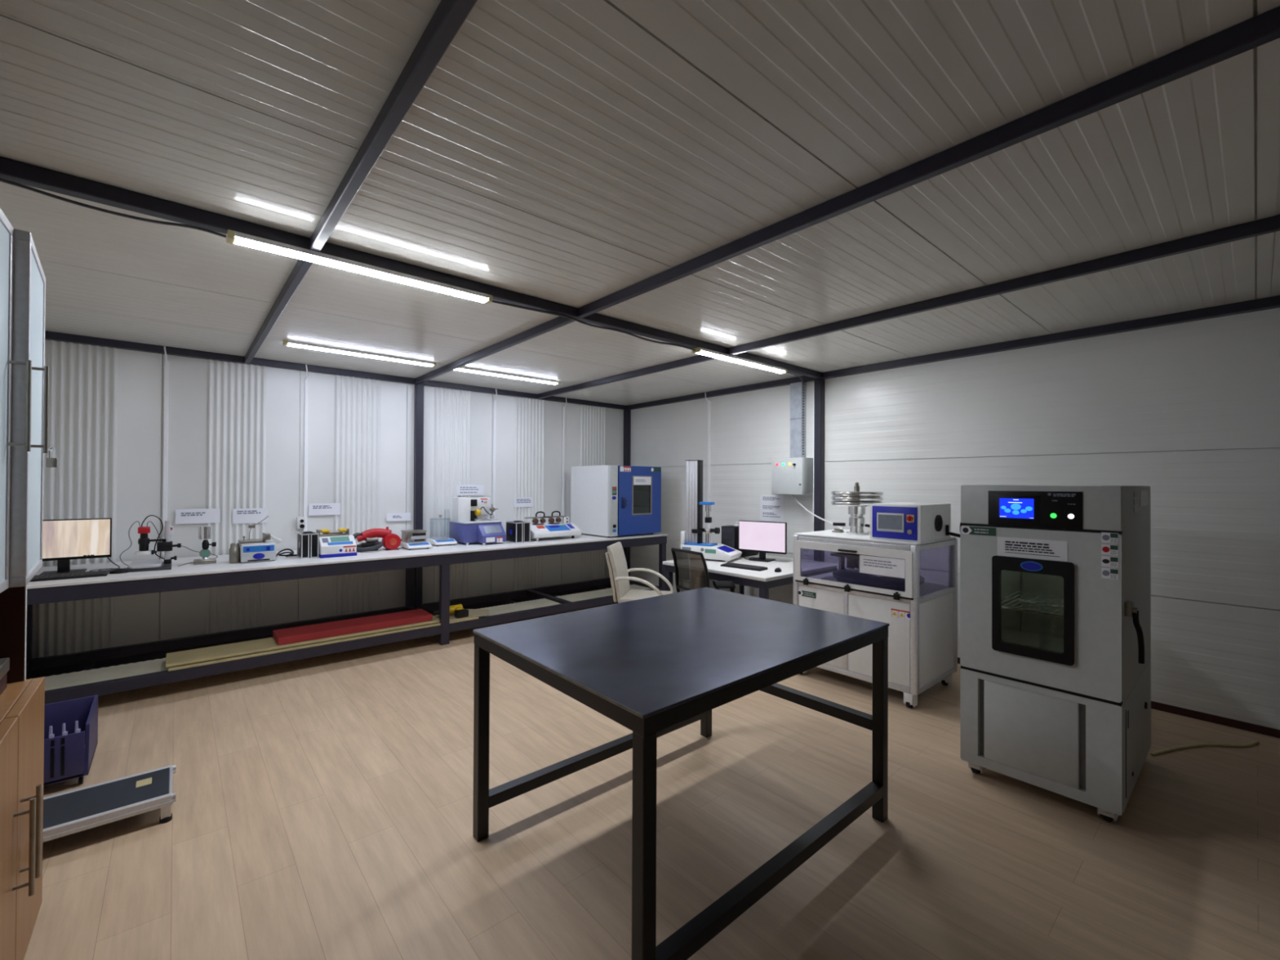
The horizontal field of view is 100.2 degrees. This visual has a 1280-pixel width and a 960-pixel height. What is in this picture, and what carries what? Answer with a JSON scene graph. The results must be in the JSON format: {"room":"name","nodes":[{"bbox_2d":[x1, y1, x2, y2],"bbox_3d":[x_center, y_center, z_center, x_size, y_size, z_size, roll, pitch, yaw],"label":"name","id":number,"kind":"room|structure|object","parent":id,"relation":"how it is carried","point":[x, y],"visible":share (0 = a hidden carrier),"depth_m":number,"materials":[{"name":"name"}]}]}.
{"room":"testing laboratory","nodes":[
{"label":"testing laboratory","id":0,"kind":"room"},
{"bbox_2d":[31,339,623,658],"bbox_3d":[-2.493,0.211,6.099,6.130,2.740,0.036,1,-1,-41],"label":"wall","id":1,"kind":"structure","parent":0,"point":[236,430],"depth_m":5.18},
{"bbox_2d":[31,634,272,678],"bbox_3d":[-3.664,1.508,5.045,2.960,0.080,0.060,1,-1,-41],"label":"baseboard","id":2,"kind":"structure","parent":1,"relation":"attached to","point":[160,655],"depth_m":4.44,"materials":[{"name":"paint"}]},
{"bbox_2d":[162,346,168,555],"bbox_3d":[-4.119,-0.247,4.642,0.034,1.819,0.079,1,-1,-41],"label":"cable trunking","id":3,"kind":"object","parent":1,"relation":"attached to","point":[166,362],"visible":0.91,"depth_m":4.66,"materials":[{"name":"white plastic"}]},
{"bbox_2d":[164,525,173,535],"bbox_3d":[-4.098,0.443,4.650,0.060,0.080,0.058,1,-1,-41],"label":"wall socket","id":4,"kind":"object","parent":3,"relation":"attached to","point":[171,526],"visible":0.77,"depth_m":4.66,"materials":[{"name":"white plastic"}]},
{"bbox_2d":[175,508,220,524],"bbox_3d":[-3.962,0.325,4.800,0.310,0.130,0.003,1,-1,-41],"label":"paper notice","id":5,"kind":"object","parent":1,"relation":"attached to","point":[199,515],"visible":1,"depth_m":4.80,"materials":[{"name":"grey"}]},
{"bbox_2d":[232,507,267,524],"bbox_3d":[-3.675,0.338,5.049,0.270,0.140,0.003,1,-1,-41],"label":"paper notice","id":6,"kind":"object","parent":1,"relation":"attached to","point":[239,515],"visible":1,"depth_m":5.04,"materials":[{"name":"grey"}]},
{"bbox_2d":[244,258,313,363],"bbox_3d":[-2.638,-1.126,3.812,0.042,0.060,3.150,1,-1,-41],"label":"trim","id":7,"kind":"structure","parent":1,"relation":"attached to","point":[301,267],"depth_m":3.36,"materials":[{"name":"paint"}]},
{"bbox_2d":[296,516,305,528],"bbox_3d":[-3.352,0.424,5.294,0.070,0.115,0.063,1,-1,-41],"label":"wall socket","id":8,"kind":"object","parent":1,"relation":"attached to","point":[300,521],"visible":1,"depth_m":5.28,"materials":[{"name":"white plastic"}]},
{"bbox_2d":[302,364,308,531],"bbox_3d":[-3.326,-0.238,5.330,0.034,1.819,0.079,1,-1,-41],"label":"cable trunking","id":9,"kind":"object","parent":1,"relation":"attached to","point":[306,379],"visible":0.84,"depth_m":5.35,"materials":[{"name":"white plastic"}]},
{"bbox_2d":[308,502,340,515],"bbox_3d":[-3.211,0.298,5.453,0.280,0.120,0.003,1,-1,-41],"label":"paper notice","id":10,"kind":"object","parent":1,"relation":"attached to","point":[331,508],"visible":1,"depth_m":5.45,"materials":[{"name":"grey"}]},
{"bbox_2d":[44,330,626,409],"bbox_3d":[-2.468,-1.109,6.087,6.090,0.060,0.065,1,-1,-41],"label":"trim","id":11,"kind":"structure","parent":1,"relation":"attached to","point":[49,335],"depth_m":5.21,"materials":[{"name":"paint"}]},
{"bbox_2d":[386,512,411,521],"bbox_3d":[-2.667,0.409,5.924,0.260,0.090,0.003,1,-1,-41],"label":"paper notice","id":12,"kind":"object","parent":1,"relation":"attached to","point":[392,517],"visible":1,"depth_m":5.92,"materials":[{"name":"grey"}]},
{"bbox_2d":[413,383,423,604],"bbox_3d":[-2.503,0.250,6.042,0.080,2.660,0.080,1,-1,-41],"label":"trim","id":13,"kind":"structure","parent":1,"relation":"attached to","point":[419,388],"depth_m":6.01,"materials":[{"name":"paint"}]},
{"bbox_2d":[456,484,484,495],"bbox_3d":[-2.047,0.123,6.463,0.340,0.125,0.003,1,-1,-41],"label":"paper notice","id":14,"kind":"object","parent":1,"relation":"attached to","point":[462,490],"visible":1,"depth_m":6.46,"materials":[{"name":"grey"}]},
{"bbox_2d":[414,315,574,383],"bbox_3d":[-1.474,-1.113,4.821,0.042,0.060,3.150,1,-1,-41],"label":"trim","id":15,"kind":"structure","parent":1,"relation":"attached to","point":[558,322],"depth_m":4.43,"materials":[{"name":"paint"}]},
{"bbox_2d":[492,388,497,518],"bbox_3d":[-1.800,-0.222,6.654,0.034,1.819,0.079,1,-1,-41],"label":"cable trunking","id":16,"kind":"object","parent":1,"relation":"attached to","point":[495,399],"visible":0.87,"depth_m":6.67,"materials":[{"name":"white plastic"}]},
{"bbox_2d":[426,583,611,616],"bbox_3d":[-1.364,1.533,7.040,2.970,0.080,0.060,1,-1,-41],"label":"baseboard","id":17,"kind":"structure","parent":1,"relation":"attached to","point":[500,602],"depth_m":6.88,"materials":[{"name":"paint"}]},
{"bbox_2d":[514,497,533,507],"bbox_3d":[-1.504,0.289,6.934,0.280,0.125,0.003,1,-1,-41],"label":"paper notice","id":18,"kind":"object","parent":1,"relation":"attached to","point":[519,501],"visible":1,"depth_m":6.94,"materials":[{"name":"grey"}]},
{"bbox_2d":[562,397,566,515],"bbox_3d":[-1.026,-0.213,7.325,0.034,1.819,0.079,1,-1,-41],"label":"cable trunking","id":19,"kind":"object","parent":1,"relation":"attached to","point":[564,407],"visible":0.84,"depth_m":7.34,"materials":[{"name":"white plastic"}]},
{"bbox_2d":[537,354,716,399],"bbox_3d":[-0.300,-1.101,5.840,0.042,0.060,3.150,1,-1,-41],"label":"trim","id":20,"kind":"structure","parent":1,"relation":"attached to","point":[699,358],"depth_m":5.57,"materials":[{"name":"paint"}]},
{"bbox_2d":[622,409,631,576],"bbox_3d":[-0.200,0.275,8.040,0.080,2.660,0.080,1,-1,-41],"label":"trim","id":21,"kind":"structure","parent":1,"relation":"attached to","point":[627,413],"depth_m":8.02,"materials":[{"name":"paint"}]},
{"bbox_2d":[0,0,1279,405],"bbox_3d":[-0.007,-1.154,3.250,6.130,0.014,7.615,1,-1,-41],"label":"ceiling","id":22,"kind":"structure","parent":0,"point":[576,153],"depth_m":1.98,"materials":[{"name":"metal"}]},
{"bbox_2d":[282,339,435,367],"bbox_3d":[-2.477,-1.130,4.831,1.244,0.036,0.078,1,-1,-41],"label":"batten","id":23,"kind":"object","parent":22,"relation":"attached to","point":[286,343],"visible":1,"depth_m":4.75,"materials":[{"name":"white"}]},
{"bbox_2d":[310,0,477,252],"bbox_3d":[-0.149,-1.134,0.943,0.042,0.060,4.315,1,-1,-41],"label":"trim","id":24,"kind":"structure","parent":22,"relation":"attached to","point":[449,16],"depth_m":1.58,"materials":[{"name":"paint"}]},
{"bbox_2d":[454,366,559,385],"bbox_3d":[-1.416,-1.119,5.752,1.244,0.036,0.078,1,-1,-41],"label":"batten","id":25,"kind":"object","parent":22,"relation":"attached to","point":[462,368],"visible":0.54,"depth_m":5.71,"materials":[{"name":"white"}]},
{"bbox_2d":[692,346,786,373],"bbox_3d":[0.922,-1.054,4.772,1.244,0.036,0.078,1,-1,-41],"label":"batten","id":26,"kind":"object","parent":22,"relation":"attached to","point":[699,350],"visible":0.91,"depth_m":4.68,"materials":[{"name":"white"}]},
{"bbox_2d":[577,5,1279,317],"bbox_3d":[1.014,-1.122,1.952,0.042,0.060,4.315,1,-1,-41],"label":"ceiling beam","id":27,"kind":"structure","parent":22,"relation":"attached to","point":[1262,28],"depth_m":1.73,"materials":[{"name":"metal"}]},
{"bbox_2d":[728,214,1279,355],"bbox_3d":[2.189,-1.109,2.971,0.042,0.060,4.315,1,-1,-41],"label":"ceiling beam","id":28,"kind":"structure","parent":22,"relation":"attached to","point":[1272,224],"depth_m":2.90,"materials":[{"name":"metal"}]},
{"bbox_2d":[23,602,1279,959],"bbox_3d":[-0.014,1.603,3.224,6.290,0.060,7.795,1,-1,-41],"label":"floor","id":29,"kind":"structure","parent":0,"point":[322,809],"depth_m":2.36,"materials":[{"name":"brown wood"}]},
{"bbox_2d":[0,208,48,959],"bbox_3d":[-1.678,0.399,1.016,0.604,2.300,2.016,1,-1,-41],"label":"storage cabinet","id":30,"kind":"object","parent":29,"relation":"on","point":[24,373],"visible":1,"depth_m":1.58,"materials":[{"name":"brown wood"}]},
{"bbox_2d":[0,679,31,724],"bbox_3d":[-1.712,0.717,0.986,0.517,0.020,2.016,1,-1,-41],"label":"countertop","id":31,"kind":"structure","parent":30,"relation":"on","point":[13,691],"depth_m":1.76,"materials":[{"name":"brown wood"}]},
{"bbox_2d":[0,657,9,695],"bbox_3d":[-2.169,0.658,1.744,0.130,0.103,0.130,1,-1,-41],"label":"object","id":32,"kind":"object","parent":31,"relation":"on","point":[4,662],"visible":1,"depth_m":1.79,"materials":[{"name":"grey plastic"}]},
{"bbox_2d":[45,446,57,467],"bbox_3d":[-2.155,-0.084,1.958,0.033,0.076,0.036,1,-1,-41],"label":"padlock","id":33,"kind":"object","parent":30,"relation":"hanging from","point":[50,462],"visible":0.96,"depth_m":1.96,"materials":[{"name":"silver metal"}]},
{"bbox_2d":[43,694,97,786],"bbox_3d":[-3.131,1.389,2.733,0.475,0.330,0.442,1,-1,-41],"label":"plastic crate","id":34,"kind":"object","parent":29,"relation":"on","point":[71,726],"visible":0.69,"depth_m":2.73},
{"bbox_2d":[42,764,176,842],"bbox_3d":[-2.576,1.496,2.302,0.874,0.117,0.364,1,-1,-41],"label":"platform","id":35,"kind":"object","parent":29,"relation":"on","point":[76,811],"visible":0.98,"depth_m":2.41,"materials":[{"name":"black metal"}]},
{"bbox_2d":[26,533,667,704],"bbox_3d":[-2.181,1.136,5.545,5.810,0.885,1.080,1,-1,-41],"label":"lab bench","id":36,"kind":"object","parent":29,"relation":"on","point":[221,573],"visible":0.62,"depth_m":4.56,"materials":[{"name":"white metal"}]},
{"bbox_2d":[29,570,108,582],"bbox_3d":[-3.961,0.658,3.658,0.460,0.027,0.150,1,-1,-41],"label":"keyboard","id":37,"kind":"object","parent":36,"relation":"on","point":[98,573],"visible":0.74,"depth_m":3.66,"materials":[{"name":"black plastic"}]},
{"bbox_2d":[40,517,111,574],"bbox_3d":[-4.145,0.477,3.849,0.490,0.390,0.190,1,-1,-41],"label":"computer monitor","id":38,"kind":"object","parent":36,"relation":"on","point":[64,540],"visible":0.79,"depth_m":3.87,"materials":[{"name":"black plastic"}]},
{"bbox_2d":[31,657,168,690],"bbox_3d":[-3.127,1.429,4.427,2.700,0.050,0.483,1,-1,-41],"label":"panel offcut","id":39,"kind":"object","parent":36,"relation":"on","point":[95,675],"visible":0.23,"depth_m":3.85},
{"bbox_2d":[88,557,119,572],"bbox_3d":[-3.952,0.619,3.971,0.284,0.105,0.168,0,0,12],"label":"loose cable","id":40,"kind":"object","parent":36,"relation":"on","point":[104,569],"visible":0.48,"depth_m":4.00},
{"bbox_2d":[108,568,128,573],"bbox_3d":[-3.772,0.657,3.875,0.105,0.034,0.062,1,-1,-41],"label":"computer mouse","id":41,"kind":"object","parent":36,"relation":"on","point":[118,571],"visible":1,"depth_m":3.86,"materials":[{"name":"black plastic"}]},
{"bbox_2d":[120,515,181,572],"bbox_3d":[-3.768,0.472,4.124,0.350,0.409,0.429,1,-1,-41],"label":"microscope","id":42,"kind":"object","parent":36,"relation":"on","point":[165,544],"visible":1,"depth_m":4.06,"materials":[{"name":"grey plastic"}]},
{"bbox_2d":[134,550,151,555],"bbox_3d":[-3.754,0.549,4.049,0.104,0.024,0.104,1,-1,-41],"label":"ring light","id":43,"kind":"object","parent":42,"relation":"attached to","point":[141,552],"depth_m":4.02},
{"bbox_2d":[177,546,217,566],"bbox_3d":[-3.644,0.597,4.359,0.107,0.153,0.393,0,0,0],"label":"loose cable","id":44,"kind":"object","parent":36,"relation":"on","point":[182,546],"visible":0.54,"depth_m":4.38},
{"bbox_2d":[193,525,216,564],"bbox_3d":[-3.552,0.529,4.370,0.140,0.300,0.140,1,-1,-41],"label":"gauge","id":45,"kind":"object","parent":36,"relation":"on","point":[204,532],"visible":1,"depth_m":4.34,"materials":[{"name":"silver metal"}]},
{"bbox_2d":[229,542,239,563],"bbox_3d":[-3.327,0.600,4.393,0.072,0.161,0.072,1,-1,-41],"label":"metal canister","id":46,"kind":"object","parent":36,"relation":"on","point":[234,550],"visible":1,"depth_m":4.37,"materials":[{"name":"silver metal"}]},
{"bbox_2d":[238,515,281,563],"bbox_3d":[-3.207,0.493,4.526,0.294,0.377,0.236,1,-1,-41],"label":"scratch tester","id":47,"kind":"object","parent":36,"relation":"on","point":[253,549],"visible":0.99,"depth_m":4.45,"materials":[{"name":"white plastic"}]},
{"bbox_2d":[275,548,297,557],"bbox_3d":[-3.152,0.650,4.779,0.155,0.064,0.205,0,0,-25],"label":"loose cable","id":48,"kind":"object","parent":36,"relation":"on","point":[278,553],"visible":0.96,"depth_m":4.80,"materials":[{"name":"black plastic"}]},
{"bbox_2d":[297,531,319,559],"bbox_3d":[-2.955,0.572,4.761,0.131,0.224,0.218,1,-1,-41],"label":"instrument case","id":49,"kind":"object","parent":36,"relation":"on","point":[308,542],"visible":1,"depth_m":4.69,"materials":[{"name":"black plastic"}]},
{"bbox_2d":[168,615,478,671],"bbox_3d":[-2.602,1.371,4.715,2.330,0.017,0.340,1,-1,-41],"label":"wooden board","id":50,"kind":"object","parent":36,"relation":"on","point":[326,642],"visible":0.42,"depth_m":4.38,"materials":[{"name":"brown wood"}]},
{"bbox_2d":[165,617,439,667],"bbox_3d":[-2.769,1.344,4.607,1.965,0.020,0.345,1,-1,-41],"label":"wooden board","id":51,"kind":"object","parent":50,"relation":"on","point":[200,655],"visible":0.72,"depth_m":4.22,"materials":[{"name":"brown wood"}]},
{"bbox_2d":[272,608,432,645],"bbox_3d":[-2.542,1.306,4.814,1.230,0.059,0.310,1,-1,-41],"label":"plank","id":52,"kind":"object","parent":51,"relation":"on","point":[323,630],"visible":1,"depth_m":4.71,"materials":[{"name":"paint"}]},
{"bbox_2d":[435,608,488,621],"bbox_3d":[-1.794,1.366,5.470,0.520,0.010,0.380,1,-1,-41],"label":"cardboard sheet","id":53,"kind":"object","parent":50,"relation":"on","point":[472,612],"visible":0.59,"depth_m":5.42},
{"bbox_2d":[432,604,468,618],"bbox_3d":[-1.878,1.308,5.300,0.290,0.099,0.215,1,-1,-41],"label":"cordless drill","id":54,"kind":"object","parent":53,"relation":"on","point":[458,610],"visible":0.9,"depth_m":5.29,"materials":[{"name":"yellow plastic"}]},
{"bbox_2d":[315,528,356,558],"bbox_3d":[-2.785,0.568,4.890,0.286,0.236,0.330,1,-1,-41],"label":"abrasion tester","id":55,"kind":"object","parent":36,"relation":"on","point":[332,544],"visible":0.84,"depth_m":4.80,"materials":[{"name":"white plastic"}]},
{"bbox_2d":[352,526,402,551],"bbox_3d":[-2.570,0.577,5.236,0.471,0.225,0.223,1,-1,-41],"label":"vacuum cleaner","id":56,"kind":"object","parent":36,"relation":"on","point":[390,541],"visible":0.86,"depth_m":5.22,"materials":[{"name":"red plastic"}]},
{"bbox_2d":[400,541,431,550],"bbox_3d":[-2.279,0.662,5.435,0.230,0.060,0.300,1,-1,-41],"label":"scale","id":57,"kind":"object","parent":36,"relation":"on","point":[426,544],"visible":0.89,"depth_m":5.34,"materials":[{"name":"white plastic"}]},
{"bbox_2d":[400,529,426,542],"bbox_3d":[-2.313,0.574,5.471,0.195,0.115,0.190,1,-1,-41],"label":"chamber","id":58,"kind":"object","parent":57,"relation":"on","point":[407,535],"visible":1,"depth_m":5.41,"materials":[{"name":"silver metal"}]},
{"bbox_2d":[426,537,457,546],"bbox_3d":[-2.129,0.665,5.750,0.230,0.060,0.280,1,-1,-41],"label":"scale","id":59,"kind":"object","parent":36,"relation":"on","point":[446,541],"visible":0.94,"depth_m":5.67,"materials":[{"name":"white plastic"}]},
{"bbox_2d":[431,514,448,539],"bbox_3d":[-2.161,0.503,5.789,0.210,0.260,0.210,1,-1,-41],"label":"glass jar","id":60,"kind":"object","parent":59,"relation":"on","point":[439,515],"visible":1,"depth_m":5.77,"materials":[{"name":"clear glass"}]},
{"bbox_2d":[448,497,506,545],"bbox_3d":[-1.791,0.448,5.959,0.471,0.500,0.558,1,-1,-41],"label":"impact tester","id":61,"kind":"object","parent":36,"relation":"on","point":[471,523],"visible":0.97,"depth_m":5.87,"materials":[{"name":"blue metal"}]},
{"bbox_2d":[506,520,530,543],"bbox_3d":[-1.382,0.582,6.065,0.176,0.238,0.248,1,-1,-41],"label":"instrument case","id":62,"kind":"object","parent":36,"relation":"on","point":[517,531],"visible":0.99,"depth_m":5.99,"materials":[{"name":"black plastic"}]},
{"bbox_2d":[477,598,560,617],"bbox_3d":[-1.507,1.446,5.832,1.350,0.050,0.483,1,-1,-41],"label":"panel offcut","id":63,"kind":"object","parent":36,"relation":"on","point":[512,607],"visible":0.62,"depth_m":6.00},
{"bbox_2d":[524,511,581,541],"bbox_3d":[-1.094,0.540,6.436,0.650,0.329,0.440,1,-1,-41],"label":"abrasion tester","id":64,"kind":"object","parent":36,"relation":"on","point":[562,527],"visible":0.95,"depth_m":6.35,"materials":[{"name":"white plastic"}]},
{"bbox_2d":[535,525,545,528],"bbox_3d":[-1.160,0.550,6.248,0.095,0.031,0.065,1,-1,-41],"label":"print","id":65,"kind":"object","parent":64,"relation":"attached to","point":[536,526],"depth_m":6.24},
{"bbox_2d":[556,584,650,601],"bbox_3d":[-0.427,1.458,6.769,1.310,0.050,0.483,1,-1,-41],"label":"panel offcut","id":66,"kind":"object","parent":36,"relation":"on","point":[606,592],"visible":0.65,"depth_m":6.68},
{"bbox_2d":[570,465,661,537],"bbox_3d":[-0.313,0.268,7.088,0.850,0.890,0.880,1,-1,-41],"label":"oven","id":67,"kind":"object","parent":36,"relation":"on","point":[606,500],"visible":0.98,"depth_m":6.78,"materials":[{"name":"silver metal"}]},
{"bbox_2d":[604,542,673,603],"bbox_3d":[0.038,1.106,5.167,0.673,0.960,0.601,0,0,11],"label":"office chair","id":68,"kind":"object","parent":29,"relation":"on","point":[620,578],"visible":0.52,"depth_m":5.09,"materials":[{"name":"beige leather"}]},
{"bbox_2d":[472,586,889,959],"bbox_3d":[0.211,1.115,2.417,1.524,0.905,1.138,1,-1,-41],"label":"work table","id":69,"kind":"object","parent":29,"relation":"on","point":[655,667],"visible":1,"depth_m":2.14,"materials":[{"name":"black metal"}]},
{"bbox_2d":[671,547,735,592],"bbox_3d":[0.652,1.105,4.952,0.656,0.964,0.601,1,0,-35],"label":"office chair","id":70,"kind":"object","parent":29,"relation":"on","point":[691,569],"visible":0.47,"depth_m":4.75,"materials":[{"name":"fabric"}]},
{"bbox_2d":[709,579,739,593],"bbox_3d":[0.684,1.272,5.514,0.520,0.640,0.440,1,-1,-41],"label":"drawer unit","id":71,"kind":"object","parent":29,"relation":"on","point":[711,585],"visible":0.02,"depth_m":5.39,"materials":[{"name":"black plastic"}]},
{"bbox_2d":[662,554,837,599],"bbox_3d":[1.130,1.218,5.451,1.270,0.750,1.280,1,-1,-41],"label":"computer desk","id":72,"kind":"object","parent":29,"relation":"on","point":[766,580],"visible":0.42,"depth_m":5.03,"materials":[{"name":"white laminate"}]},
{"bbox_2d":[680,459,742,562],"bbox_3d":[0.762,0.316,5.721,0.574,1.056,0.353,0,0,29],"label":"tensile tester","id":73,"kind":"object","parent":72,"relation":"on","point":[695,530],"visible":0.98,"depth_m":5.69,"materials":[{"name":"white metal"}]},
{"bbox_2d":[680,530,685,544],"bbox_3d":[0.473,0.620,5.759,0.033,0.145,0.110,0,0,29],"label":"box","id":74,"kind":"object","parent":73,"relation":"on","point":[682,532],"visible":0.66,"depth_m":5.71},
{"bbox_2d":[704,528,711,543],"bbox_3d":[0.724,0.595,5.672,0.060,0.163,0.060,0,0,29],"label":"test fixture","id":75,"kind":"object","parent":73,"relation":"on","point":[708,531],"depth_m":5.65,"materials":[{"name":"silver metal"}]},
{"bbox_2d":[721,524,759,557],"bbox_3d":[1.121,0.680,6.001,0.432,0.335,0.200,1,-1,-41],"label":"computer tower","id":76,"kind":"object","parent":72,"relation":"on","point":[730,534],"visible":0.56,"depth_m":5.85,"materials":[{"name":"black plastic"}]},
{"bbox_2d":[720,562,767,571],"bbox_3d":[0.991,0.827,5.120,0.440,0.027,0.140,0,-1,43],"label":"keyboard","id":77,"kind":"object","parent":72,"relation":"on","point":[745,566],"visible":1,"depth_m":5.08,"materials":[{"name":"black plastic"}]},
{"bbox_2d":[738,520,786,562],"bbox_3d":[1.286,0.640,5.629,0.530,0.410,0.190,0,-1,37],"label":"computer monitor","id":78,"kind":"object","parent":72,"relation":"on","point":[762,537],"visible":1,"depth_m":5.61,"materials":[{"name":"black plastic"}]},
{"bbox_2d":[793,482,957,708],"bbox_3d":[1.850,0.804,4.270,0.795,1.570,0.980,1,-1,-41],"label":"machine","id":79,"kind":"object","parent":29,"relation":"on","point":[922,616],"visible":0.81,"depth_m":3.95,"materials":[{"name":"metal"}]},
{"bbox_2d":[831,500,883,506],"bbox_3d":[1.812,0.195,4.471,0.406,0.036,0.406,1,-1,-41],"label":"disc","id":80,"kind":"object","parent":79,"relation":"on","point":[840,503],"visible":0.69,"depth_m":4.32,"materials":[{"name":"silver metal"}]},
{"bbox_2d":[831,495,883,501],"bbox_3d":[1.812,0.154,4.471,0.406,0.036,0.406,1,-1,-41],"label":"disc","id":81,"kind":"object","parent":80,"relation":"on","point":[843,498],"visible":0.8,"depth_m":4.31,"materials":[{"name":"silver metal"}]},
{"bbox_2d":[831,490,883,496],"bbox_3d":[1.813,0.113,4.471,0.406,0.036,0.406,1,-1,-41],"label":"disc","id":82,"kind":"object","parent":81,"relation":"on","point":[838,492],"visible":0.98,"depth_m":4.30,"materials":[{"name":"silver metal"}]},
{"bbox_2d":[870,502,959,542],"bbox_3d":[2.072,0.310,4.017,0.600,0.261,0.456,1,-1,-41],"label":"control box","id":83,"kind":"object","parent":79,"relation":"on","point":[919,522],"visible":0.99,"depth_m":3.88,"materials":[{"name":"blue plastic"}]},
{"bbox_2d":[906,514,914,522],"bbox_3d":[1.912,0.273,3.784,0.010,0.055,0.052,1,-1,-41],"label":"switch plate","id":84,"kind":"object","parent":83,"relation":"attached to","point":[909,517],"depth_m":3.77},
{"bbox_2d":[906,515,913,521],"bbox_3d":[1.901,0.272,3.775,0.023,0.040,0.040,1,-1,-41],"label":"switch","id":85,"kind":"object","parent":83,"relation":"attached to","point":[909,518],"depth_m":3.77,"materials":[{"name":"red plastic"}]},
{"bbox_2d":[934,515,942,531],"bbox_3d":[2.196,0.318,3.935,0.123,0.123,0.012,1,-1,-41],"label":"fan grille","id":86,"kind":"object","parent":83,"relation":"attached to","point":[938,518],"depth_m":3.92,"materials":[{"name":"black plastic"}]},
{"bbox_2d":[960,484,1151,822],"bbox_3d":[2.321,0.806,2.954,1.008,1.552,0.755,1,-1,-41],"label":"chamber","id":87,"kind":"object","parent":29,"relation":"on","point":[1055,580],"visible":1,"depth_m":2.63,"materials":[{"name":"silver metal"}]},
{"bbox_2d":[1047,493,1075,504],"bbox_3d":[2.019,0.089,2.563,0.001,0.054,0.108,1,-1,-41],"label":"print","id":88,"kind":"object","parent":87,"relation":"attached to","point":[1052,498],"depth_m":2.56,"materials":[{"name":"grey"}]},
{"bbox_2d":[1150,740,1259,755],"bbox_3d":[3.335,1.580,3.165,0.809,0.016,0.062,0,0,-9],"label":"cable","id":89,"kind":"object","parent":29,"relation":"on","point":[1255,742],"visible":1,"depth_m":3.18,"materials":[{"name":"plastic"}]},
{"bbox_2d":[630,307,1279,729],"bbox_3d":[2.298,0.227,5.233,0.014,2.740,7.635,1,-1,-41],"label":"wall","id":90,"kind":"structure","parent":0,"point":[1189,411],"depth_m":3.96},
{"bbox_2d":[0,177,226,237],"bbox_3d":[-2.241,-1.087,2.032,1.061,0.040,0.024,1,-1,-41],"label":"power cable","id":91,"kind":"object","parent":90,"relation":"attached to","point":[4,180],"visible":1,"depth_m":2.13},
{"bbox_2d":[226,229,492,304],"bbox_3d":[-1.366,-1.079,2.787,1.244,0.036,0.078,1,-1,-41],"label":"ceiling light","id":92,"kind":"object","parent":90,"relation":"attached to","point":[232,237],"visible":1,"depth_m":2.68,"materials":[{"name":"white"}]},
{"bbox_2d":[0,156,822,378],"bbox_3d":[-0.390,-1.117,3.634,6.015,0.060,0.065,1,-1,-41],"label":"ceiling beam","id":93,"kind":"structure","parent":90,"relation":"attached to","point":[11,170],"depth_m":2.47,"materials":[{"name":"metal"}]},
{"bbox_2d":[492,299,695,351],"bbox_3d":[-0.221,-1.068,3.778,1.781,0.038,0.021,1,-1,-41],"label":"power cable","id":94,"kind":"object","parent":90,"relation":"hanging from","point":[493,301],"visible":0.97,"depth_m":3.65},
{"bbox_2d":[705,392,710,528],"bbox_3d":[0.855,-0.136,6.822,0.090,1.955,0.035,1,-1,-41],"label":"cable trunking","id":95,"kind":"object","parent":90,"relation":"attached to","point":[708,402],"visible":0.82,"depth_m":6.83,"materials":[{"name":"white plastic"}]},
{"bbox_2d":[760,494,783,522],"bbox_3d":[1.508,0.325,6.126,0.003,0.300,0.320,1,-1,-41],"label":"paper notice","id":96,"kind":"object","parent":90,"relation":"attached to","point":[771,507],"visible":1,"depth_m":6.12,"materials":[{"name":"grey"}]},
{"bbox_2d":[771,457,813,494],"bbox_3d":[1.643,-0.039,5.798,0.240,0.395,0.395,1,-1,-41],"label":"electrical panel","id":97,"kind":"object","parent":90,"relation":"attached to","point":[789,476],"visible":1,"depth_m":5.70,"materials":[{"name":"white metal"}]},
{"bbox_2d":[791,494,843,528],"bbox_3d":[1.770,0.304,5.322,0.074,0.304,0.994,0,0,-10],"label":"power cable","id":98,"kind":"object","parent":97,"relation":"hanging from","point":[793,495],"visible":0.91,"depth_m":5.43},
{"bbox_2d":[790,382,806,457],"bbox_3d":[1.723,-0.649,5.826,0.092,0.815,0.149,1,-1,-41],"label":"duct","id":99,"kind":"object","parent":90,"relation":"attached to","point":[797,390],"visible":0.94,"depth_m":5.79,"materials":[{"name":"metal"}]},
{"bbox_2d":[813,386,813,522],"bbox_3d":[1.867,-0.276,5.703,0.030,1.450,0.032,1,-1,-41],"label":"cable trunking","id":100,"kind":"object","parent":90,"relation":"attached to","point":[813,386],"visible":0.32,"depth_m":5.70,"materials":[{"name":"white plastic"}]},
{"bbox_2d":[813,378,824,561],"bbox_3d":[1.887,0.268,5.635,0.080,2.660,0.080,1,-1,-41],"label":"trim","id":101,"kind":"structure","parent":90,"relation":"attached to","point":[819,384],"depth_m":5.61,"materials":[{"name":"paint"}]},
{"bbox_2d":[626,295,1279,409],"bbox_3d":[2.271,-1.093,5.213,0.075,0.060,7.595,1,-1,-41],"label":"trim","id":102,"kind":"structure","parent":90,"relation":"attached to","point":[1273,302],"depth_m":4.26,"materials":[{"name":"paint"}]},
{"bbox_2d":[957,657,1279,738],"bbox_3d":[2.952,1.570,4.443,0.012,0.050,3.110,1,-1,-41],"label":"baseboard","id":103,"kind":"structure","parent":90,"relation":"attached to","point":[1269,731],"depth_m":3.49,"materials":[{"name":"brown laminate"}]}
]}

